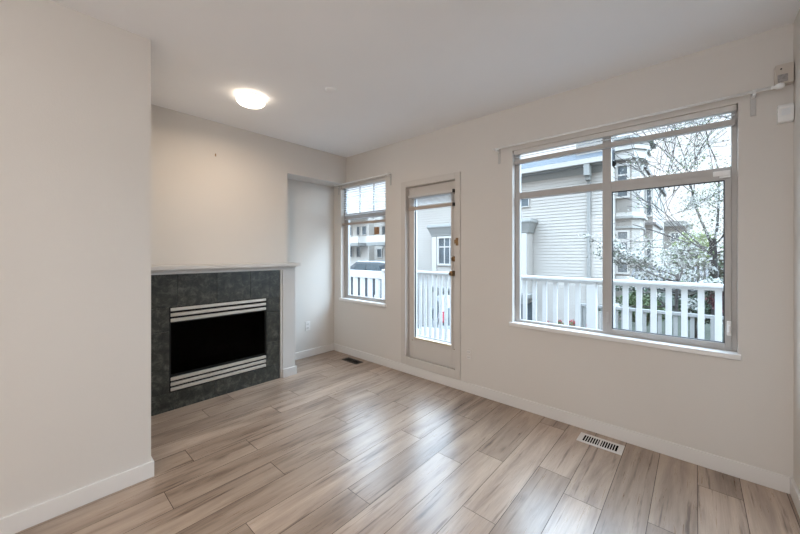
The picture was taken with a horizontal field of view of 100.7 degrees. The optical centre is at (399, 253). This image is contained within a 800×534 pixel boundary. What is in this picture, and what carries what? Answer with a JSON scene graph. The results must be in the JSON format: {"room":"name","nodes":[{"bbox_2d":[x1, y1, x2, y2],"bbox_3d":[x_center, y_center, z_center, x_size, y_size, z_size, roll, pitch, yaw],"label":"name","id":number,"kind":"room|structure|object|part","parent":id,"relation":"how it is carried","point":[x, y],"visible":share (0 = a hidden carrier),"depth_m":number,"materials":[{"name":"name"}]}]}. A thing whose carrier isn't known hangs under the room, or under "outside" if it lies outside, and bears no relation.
{"room":"empty living room","nodes":[
{"label":"empty living room","id":0,"kind":"room"},
{"bbox_2d":[0,0,150,518],"bbox_3d":[-3.584,0.028,0.228,0.996,2.500,5.369,0,0,42],"label":"wall","id":1,"kind":"structure","parent":0,"point":[75,86],"depth_m":1.66,"materials":[{"name":"paint"}]},
{"bbox_2d":[0,457,153,533],"bbox_3d":[-3.428,1.234,0.096,0.613,0.089,5.382,0,0,42],"label":"baseboard","id":2,"kind":"structure","parent":1,"relation":"attached to","point":[14,523],"depth_m":1.65,"materials":[{"name":"paint"}]},
{"bbox_2d":[151,104,345,264],"bbox_3d":[-3.326,0.028,1.493,0.300,2.500,7.602,0,0,42],"label":"wall","id":3,"kind":"structure","parent":0,"point":[229,206],"depth_m":3.11,"materials":[{"name":"paint"}]},
{"bbox_2d":[287,179,333,352],"bbox_3d":[-1.185,0.200,4.129,0.100,2.156,0.816,0,0,42],"label":"wall niche","id":4,"kind":"object","parent":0,"point":[310,206],"visible":0.5,"depth_m":4.14,"materials":[{"name":"paint"}]},
{"bbox_2d":[305,321,309,330],"bbox_3d":[-1.140,0.897,4.097,0.010,0.114,0.070,0,0,42],"label":"wall outlet","id":5,"kind":"object","parent":4,"relation":"attached to","point":[307,324],"visible":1,"depth_m":4.09,"materials":[{"name":"plastic"}]},
{"bbox_2d":[295,343,333,359],"bbox_3d":[-1.058,1.234,4.008,0.251,0.089,0.803,0,0,42],"label":"baseboard","id":6,"kind":"structure","parent":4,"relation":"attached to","point":[326,348],"depth_m":4.16,"materials":[{"name":"paint"}]},
{"bbox_2d":[15,350,799,533],"bbox_3d":[-1.924,1.303,0.243,4.009,0.050,7.602,0,0,42],"label":"floor","id":7,"kind":"structure","parent":0,"point":[335,445],"depth_m":1.91,"materials":[{"name":"laminate"}]},
{"bbox_2d":[151,262,300,415],"bbox_3d":[-1.604,0.688,3.027,0.227,1.180,1.435,0,0,42],"label":"fireplace","id":8,"kind":"object","parent":7,"relation":"on","point":[217,330],"visible":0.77,"depth_m":2.96,"materials":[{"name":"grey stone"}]},
{"bbox_3d":[-1.615,0.511,3.007,0.006,0.123,0.790,0,0,42],"label":"panel","id":9,"kind":"part","parent":8,"relation":"part of","materials":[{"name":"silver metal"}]},
{"bbox_3d":[-1.615,1.054,3.007,0.006,0.123,0.790,0,0,42],"label":"panel","id":10,"kind":"part","parent":8,"relation":"part of","materials":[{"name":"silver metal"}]},
{"bbox_3d":[-1.615,0.783,3.007,0.004,0.418,0.790,0,0,42],"label":"firebox glass","id":11,"kind":"part","parent":8,"relation":"part of","materials":[{"name":"black glass"}]},
{"bbox_3d":[-1.611,0.783,3.004,0.030,0.690,0.814,0,0,42],"label":"firebox frame","id":12,"kind":"part","parent":8,"relation":"part of","materials":[{"name":"black metal"}]},
{"bbox_2d":[151,262,300,270],"bbox_3d":[-1.604,0.115,3.027,0.227,0.034,1.435,0,0,42],"label":"mantel shelf","id":13,"kind":"object","parent":8,"relation":"attached to","point":[286,265],"depth_m":2.95,"materials":[{"name":"paint"}]},
{"bbox_2d":[342,357,362,363],"bbox_3d":[-0.566,1.276,3.942,0.265,0.004,0.108,0,0,42],"label":"floor vent","id":14,"kind":"object","parent":7,"relation":"in","point":[351,360],"visible":1,"depth_m":3.95,"materials":[{"name":"brown metal"}]},
{"bbox_2d":[576,432,624,454],"bbox_3d":[1.347,1.276,2.232,0.260,0.004,0.131,0,0,42],"label":"floor vent","id":15,"kind":"object","parent":7,"relation":"in","point":[604,444],"visible":1,"depth_m":2.22,"materials":[{"name":"metal"}]},
{"bbox_2d":[50,0,799,157],"bbox_3d":[-1.916,-1.267,0.251,4.169,0.110,7.824,0,0,42],"label":"ceiling","id":16,"kind":"structure","parent":0,"point":[399,70],"depth_m":2.01,"materials":[{"name":"paint"}]},
{"bbox_2d":[236,91,264,108],"bbox_3d":[-1.161,-1.183,2.582,0.208,0.077,0.208,0,0,42],"label":"ceiling lamp","id":17,"kind":"object","parent":16,"relation":"attached to","point":[252,100],"visible":1,"depth_m":2.52,"materials":[{"name":"white glass"}]},
{"bbox_2d":[334,23,792,477],"bbox_3d":[0.646,0.028,3.126,4.169,2.500,0.122,0,0,42],"label":"wall","id":18,"kind":"structure","parent":0,"point":[741,411],"depth_m":2.24,"materials":[{"name":"paint"}]},
{"bbox_2d":[339,181,385,306],"bbox_3d":[-0.442,-0.134,4.062,0.835,1.483,0.116,0,0,42],"label":"window","id":19,"kind":"structure","parent":18,"relation":"in","point":[347,297],"depth_m":4.26,"materials":[{"name":"metal"}]},
{"bbox_3d":[-0.455,0.592,4.047,0.835,0.033,0.076,0,0,42],"label":"sill","id":20,"kind":"part","parent":19,"relation":"part of","materials":[{"name":"paint"}]},
{"bbox_2d":[342,177,384,234],"bbox_3d":[-0.448,-0.467,4.054,0.792,0.810,0.049,0,0,42],"label":"window blind","id":21,"kind":"object","parent":19,"relation":"attached to","point":[376,229],"visible":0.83,"depth_m":4.01,"materials":[{"name":"grey plastic"}]},
{"bbox_3d":[-0.446,-0.376,4.056,0.788,0.028,0.042,0,0,42],"label":"rail","id":22,"kind":"part","parent":21,"relation":"part of","materials":[{"name":"beige plastic"}]},
{"bbox_3d":[-0.413,0.050,4.090,0.719,1.017,0.036,0,0,42],"label":"sash","id":23,"kind":"part","parent":19,"relation":"part of","materials":[{"name":"glass"}]},
{"bbox_2d":[334,173,391,194],"bbox_3d":[-0.465,-0.825,3.987,1.000,0.126,0.072,0,0,42],"label":"curtain rod","id":24,"kind":"object","parent":18,"relation":"attached to","point":[390,175],"visible":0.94,"depth_m":3.89,"materials":[{"name":"white plastic"}]},
{"bbox_3d":[-0.481,-0.877,3.969,1.000,0.015,0.015,0,0,42],"label":"rod","id":25,"kind":"part","parent":24,"relation":"part of","materials":[{"name":"white plastic"}]},
{"bbox_2d":[401,172,460,379],"bbox_3d":[0.324,0.209,3.391,0.738,1.953,0.150,0,0,42],"label":"door","id":26,"kind":"structure","parent":18,"relation":"in","point":[438,357],"depth_m":3.42,"materials":[{"name":"paint"}]},
{"bbox_2d":[408,189,454,210],"bbox_3d":[0.313,-0.538,3.375,0.569,0.163,0.037,0,0,42],"label":"door blind","id":27,"kind":"object","parent":26,"relation":"attached to","point":[450,191],"visible":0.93,"depth_m":3.35,"materials":[{"name":"plastic"}]},
{"bbox_3d":[0.304,-0.473,3.378,0.552,0.033,0.025,0,0,42],"label":"rail","id":28,"kind":"part","parent":27,"relation":"part of","materials":[{"name":"beige plastic"}]},
{"bbox_3d":[0.327,0.163,3.382,0.498,1.526,0.010,0,0,42],"label":"glazing frame","id":29,"kind":"part","parent":26,"relation":"part of","materials":[{"name":"glass"}]},
{"bbox_2d":[334,343,789,493],"bbox_3d":[0.601,1.234,3.075,3.943,0.089,0.013,0,0,42],"label":"baseboard","id":30,"kind":"structure","parent":18,"relation":"attached to","point":[760,476],"depth_m":2.31,"materials":[{"name":"paint"}]},
{"bbox_2d":[509,110,740,360],"bbox_3d":[1.458,-0.127,2.367,1.361,1.466,0.118,0,0,42],"label":"window","id":31,"kind":"structure","parent":18,"relation":"in","point":[727,349],"depth_m":2.21,"materials":[{"name":"metal"}]},
{"bbox_3d":[1.444,0.591,2.353,1.361,0.031,0.078,0,0,42],"label":"sill","id":32,"kind":"part","parent":31,"relation":"part of","materials":[{"name":"paint"}]},
{"bbox_2d":[514,104,736,164],"bbox_3d":[1.459,-0.802,2.361,1.316,0.113,0.042,0,0,42],"label":"window blind","id":33,"kind":"object","parent":31,"relation":"attached to","point":[728,109],"visible":1,"depth_m":2.23,"materials":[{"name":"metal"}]},
{"bbox_3d":[1.726,0.044,2.177,0.635,1.028,0.046,0,0,42],"label":"sash","id":34,"kind":"part","parent":31,"relation":"part of","materials":[{"name":"glass"}]},
{"bbox_2d":[493,83,784,163],"bbox_3d":[1.421,-0.835,2.302,1.642,0.131,0.076,0,0,42],"label":"curtain rod","id":35,"kind":"object","parent":18,"relation":"attached to","point":[752,93],"visible":1,"depth_m":2.02,"materials":[{"name":"white plastic"}]},
{"bbox_2d":[774,61,793,85],"bbox_3d":[2.043,-0.951,1.765,0.065,0.106,0.049,0,0,42],"label":"door chime","id":36,"kind":"object","parent":18,"relation":"attached to","point":[783,73],"visible":0.94,"depth_m":1.75,"materials":[{"name":"beige plastic"}]},
{"bbox_3d":[2.024,-0.928,1.754,0.036,0.040,0.004,0,0,42],"label":"speaker panel","id":37,"kind":"part","parent":36,"relation":"part of","materials":[{"name":"beige plastic"}]},
{"bbox_2d":[777,103,793,123],"bbox_3d":[2.049,-0.746,1.763,0.056,0.097,0.045,0,0,42],"label":"sensor","id":38,"kind":"object","parent":18,"relation":"attached to","point":[785,113],"visible":1,"depth_m":1.75,"materials":[{"name":"white plastic"}]},
{"bbox_2d":[793,9,799,491],"bbox_3d":[-0.405,0.028,-1.111,0.100,2.500,7.602,0,0,42],"label":"wall","id":39,"kind":"structure","parent":0,"point":[796,25],"depth_m":1.71,"materials":[{"name":"paint"}]},
{"bbox_2d":[790,477,799,517],"bbox_3d":[-0.447,1.234,-1.073,0.013,0.089,7.602,0,0,42],"label":"baseboard","id":40,"kind":"structure","parent":39,"relation":"attached to","point":[794,492],"depth_m":1.68,"materials":[{"name":"paint"}]},
{"bbox_3d":[1.075,1.448,3.760,7.800,0.140,1.396,0,0,42],"label":"floor","id":41,"kind":"structure","parent":0,"visible":0},
{"bbox_2d":[350,270,380,297],"bbox_3d":[-0.873,0.846,6.271,1.550,1.065,0.100,0,0,42],"label":"balcony railing","id":42,"kind":"object","parent":41,"relation":"on","point":[355,274],"visible":0.25,"depth_m":5.99,"materials":[{"name":"white wood"}]},
{"bbox_3d":[-0.873,0.378,6.271,1.550,0.130,0.060,0,0,42],"label":"rail","id":43,"kind":"part","parent":42,"relation":"part of","materials":[{"name":"white wood"}]},
{"bbox_2d":[381,269,722,343],"bbox_3d":[2.040,0.827,3.674,6.245,1.103,0.140,0,0,42],"label":"balcony railing","id":44,"kind":"object","parent":41,"relation":"on","point":[592,283],"visible":0.27,"depth_m":3.61,"materials":[{"name":"white wood"}]},
{"bbox_3d":[-0.257,0.842,5.722,0.090,1.073,0.090,0,0,42],"label":"post","id":45,"kind":"part","parent":44,"relation":"part of","materials":[{"name":"white wood"}]},
{"bbox_3d":[2.049,1.298,3.666,6.220,0.040,0.060,0,0,42],"label":"rail","id":46,"kind":"part","parent":44,"relation":"part of","materials":[{"name":"white wood"}]},
{"bbox_3d":[2.049,0.289,3.666,6.220,0.029,0.140,0,0,42],"label":"rail","id":47,"kind":"part","parent":44,"relation":"part of","materials":[{"name":"white wood"}]},
{"bbox_3d":[2.049,0.319,3.666,6.220,0.028,0.040,0,0,42],"label":"sub rail","id":48,"kind":"part","parent":44,"relation":"part of","materials":[{"name":"white wood"}]},
{"bbox_3d":[2.098,0.842,3.623,0.090,1.073,0.090,0,0,42],"label":"post","id":49,"kind":"part","parent":44,"relation":"part of","materials":[{"name":"white wood"}]},
{"label":"outside","id":50,"kind":"structure","parent":0,"visible":0},
{"bbox_2d":[618,288,722,341],"bbox_3d":[19.331,2.678,13.981,13.750,1.200,33.400,0,0,42],"label":"garden","id":51,"kind":"object","parent":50,"point":[706,326],"depth_m":9.43,"materials":[{"name":"green plant"}]},
{"bbox_2d":[615,291,664,331],"bbox_3d":[5.551,1.453,7.600,1.022,1.268,0.854,0,0,42],"label":"shrub","id":52,"kind":"object","parent":51,"relation":"on","point":[645,299],"visible":0.38,"depth_m":7.51,"materials":[{"name":"green plant"}]},
{"bbox_2d":[578,233,722,324],"bbox_3d":[5.018,0.835,6.448,2.626,2.488,2.107,0,0,42],"label":"bush","id":53,"kind":"object","parent":51,"relation":"on","point":[625,260],"visible":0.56,"depth_m":6.29,"materials":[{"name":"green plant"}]},
{"bbox_2d":[581,303,722,340],"bbox_3d":[4.990,1.516,4.929,4.310,1.125,0.100,0,0,42],"label":"picket fence","id":54,"kind":"object","parent":51,"relation":"on","point":[583,306],"visible":0.1,"depth_m":5.52,"materials":[{"name":"white wood"}]},
{"bbox_3d":[3.419,1.538,6.330,0.100,1.080,0.100,0,0,42],"label":"post","id":55,"kind":"part","parent":54,"relation":"part of","materials":[{"name":"white wood"}]},
{"bbox_3d":[4.994,0.976,4.926,4.300,0.045,0.080,0,0,42],"label":"rail","id":56,"kind":"part","parent":54,"relation":"part of","materials":[{"name":"white wood"}]},
{"bbox_3d":[4.822,1.538,5.079,0.100,1.080,0.100,0,0,42],"label":"post","id":57,"kind":"part","parent":54,"relation":"part of","materials":[{"name":"white wood"}]},
{"bbox_2d":[599,114,730,314],"bbox_3d":[6.697,-1.132,5.912,5.498,6.424,4.033,0,0,26],"label":"cherry tree","id":58,"kind":"object","parent":51,"relation":"on","point":[713,243],"visible":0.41,"depth_m":6.18,"materials":[{"name":"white plant"}]},
{"bbox_2d":[628,266,718,323],"bbox_3d":[7.099,1.218,8.676,1.850,1.720,1.600,0,0,42],"label":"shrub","id":59,"kind":"object","parent":51,"relation":"on","point":[690,291],"visible":0.14,"depth_m":8.73,"materials":[{"name":"green plant"}]},
{"bbox_2d":[664,220,692,281],"bbox_3d":[17.573,0.068,21.778,2.450,4.020,4.500,0,0,42],"label":"cottage","id":60,"kind":"structure","parent":51,"relation":"on","point":[667,230],"depth_m":20.11,"materials":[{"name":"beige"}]},
{"bbox_3d":[16.605,-0.982,20.007,0.360,0.480,0.008,0,0,42],"label":"pane","id":61,"kind":"part","parent":60,"relation":"part of","materials":[{"name":"grey glass"}]},
{"bbox_2d":[658,253,722,301],"bbox_3d":[11.009,0.939,12.030,2.831,2.312,2.021,0,0,42],"label":"hedge","id":62,"kind":"object","parent":51,"relation":"on","point":[719,254],"visible":0.03,"depth_m":11.78,"materials":[{"name":"plant"}]},
{"bbox_2d":[673,296,710,338],"bbox_3d":[6.473,1.506,7.274,0.765,1.156,0.509,0,0,42],"label":"shrub","id":63,"kind":"object","parent":51,"relation":"on","point":[707,306],"visible":0.16,"depth_m":7.19,"materials":[{"name":"green plant"}]},
{"bbox_2d":[673,229,717,296],"bbox_3d":[9.542,0.653,10.771,1.170,2.860,1.169,0,0,42],"label":"young tree","id":64,"kind":"object","parent":51,"relation":"on","point":[702,234],"visible":0.26,"depth_m":10.57,"materials":[{"name":"green plant"}]},
{"bbox_2d":[705,292,722,315],"bbox_3d":[5.455,1.271,5.540,0.635,1.622,0.555,0,0,-26],"label":"shrub","id":65,"kind":"object","parent":51,"relation":"on","point":[711,298],"visible":0.09,"depth_m":5.60,"materials":[{"name":"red plant"}]},
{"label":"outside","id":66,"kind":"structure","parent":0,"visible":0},
{"bbox_3d":[22.423,3.428,28.908,85.000,0.300,67.000,0,0,42],"label":"street","id":67,"kind":"object","parent":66,"visible":0},
{"bbox_2d":[418,327,449,339],"bbox_3d":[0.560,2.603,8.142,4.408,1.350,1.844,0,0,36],"label":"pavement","id":68,"kind":"structure","parent":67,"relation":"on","point":[422,327],"depth_m":8.07,"materials":[{"name":"white paint"}]},
{"bbox_2d":[432,295,449,329],"bbox_3d":[1.930,2.338,10.806,1.794,1.880,3.608,0,0,2],"label":"parked car","id":69,"kind":"object","parent":67,"relation":"on","point":[438,295],"visible":0.02,"depth_m":9.66,"materials":[{"name":"silver metal"}]},
{"bbox_2d":[417,134,625,329],"bbox_3d":[4.786,-0.697,14.670,8.420,7.950,5.730,0,0,42],"label":"townhouse","id":70,"kind":"structure","parent":67,"relation":"on","point":[551,226],"depth_m":11.40,"materials":[{"name":"white"}]},
{"bbox_3d":[1.940,-0.102,13.589,0.790,1.040,0.008,0,0,42],"label":"pane","id":71,"kind":"part","parent":70,"relation":"part of","materials":[{"name":"grey glass"}]},
{"bbox_3d":[3.000,-0.952,12.900,4.390,0.500,0.710,0,0,42],"label":"bay cornice","id":72,"kind":"part","parent":70,"relation":"part of","materials":[{"name":"grey wood"}]},
{"bbox_3d":[4.213,-1.862,12.299,1.120,0.320,0.008,0,0,42],"label":"pane","id":73,"kind":"part","parent":70,"relation":"part of","materials":[{"name":"grey glass"}]},
{"bbox_3d":[4.541,2.103,12.006,0.600,0.750,0.008,0,0,42],"label":"pane","id":74,"kind":"part","parent":70,"relation":"part of","materials":[{"name":"grey glass"}]},
{"bbox_2d":[569,319,574,325],"bbox_3d":[5.517,2.694,10.612,0.344,1.175,0.378,0,0,42],"label":"shrub","id":75,"kind":"object","parent":67,"relation":"on","point":[571,323],"visible":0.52,"depth_m":10.56,"materials":[{"name":"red plant"}]},
{"bbox_2d":[614,135,656,321],"bbox_3d":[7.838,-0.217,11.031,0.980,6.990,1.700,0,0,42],"label":"tower house","id":76,"kind":"structure","parent":67,"relation":"on","point":[624,229],"depth_m":10.81,"materials":[{"name":"beige"}]},
{"bbox_3d":[7.304,-2.372,10.883,0.260,1.000,0.008,0,0,42],"label":"pane","id":77,"kind":"part","parent":76,"relation":"part of","materials":[{"name":"glass"}]},
{"bbox_3d":[7.304,-0.592,10.883,0.260,0.220,0.008,0,0,42],"label":"pane","id":78,"kind":"part","parent":76,"relation":"part of","materials":[{"name":"glass"}]},
{"bbox_3d":[7.304,0.128,10.883,0.260,0.980,0.008,0,0,42],"label":"pane","id":79,"kind":"part","parent":76,"relation":"part of","materials":[{"name":"glass"}]},
{"bbox_2d":[643,165,663,296],"bbox_3d":[11.477,-0.232,16.059,1.760,7.020,4.950,0,0,42],"label":"tower house","id":80,"kind":"structure","parent":67,"relation":"on","point":[653,224],"depth_m":14.24,"materials":[{"name":"beige"}]},
{"bbox_3d":[10.652,-2.172,14.195,0.130,1.100,0.008,0,0,42],"label":"pane","id":81,"kind":"part","parent":80,"relation":"part of","materials":[{"name":"glass"}]},
{"bbox_3d":[10.652,-0.097,14.195,0.130,0.950,0.008,0,0,42],"label":"pane","id":82,"kind":"part","parent":80,"relation":"part of","materials":[{"name":"grey glass"}]},
{"bbox_2d":[661,189,666,288],"bbox_3d":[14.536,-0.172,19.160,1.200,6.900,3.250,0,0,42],"label":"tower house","id":83,"kind":"structure","parent":67,"relation":"on","point":[665,195],"depth_m":19.01,"materials":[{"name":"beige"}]},
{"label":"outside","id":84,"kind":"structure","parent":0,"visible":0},
{"bbox_3d":[-4.905,2.713,35.522,35.400,1.130,33.500,0,0,42],"label":"street","id":85,"kind":"object","parent":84,"visible":0},
{"bbox_2d":[349,192,384,265],"bbox_3d":[-2.178,-1.387,29.339,17.700,7.070,7.100,0,0,42],"label":"apartment building","id":86,"kind":"structure","parent":85,"relation":"on","point":[364,245],"depth_m":26.50,"materials":[{"name":"white paint"}]},
{"bbox_3d":[-3.371,-0.122,27.099,0.400,0.800,0.008,0,0,42],"label":"pane","id":87,"kind":"part","parent":86,"relation":"part of","materials":[{"name":"glass"}]},
{"bbox_2d":[350,260,384,297],"bbox_3d":[-1.200,1.238,15.003,3.508,1.820,1.894,0,0,38],"label":"parked car","id":88,"kind":"object","parent":85,"relation":"on","point":[373,265],"visible":0.09,"depth_m":14.12,"materials":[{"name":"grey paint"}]}
]}

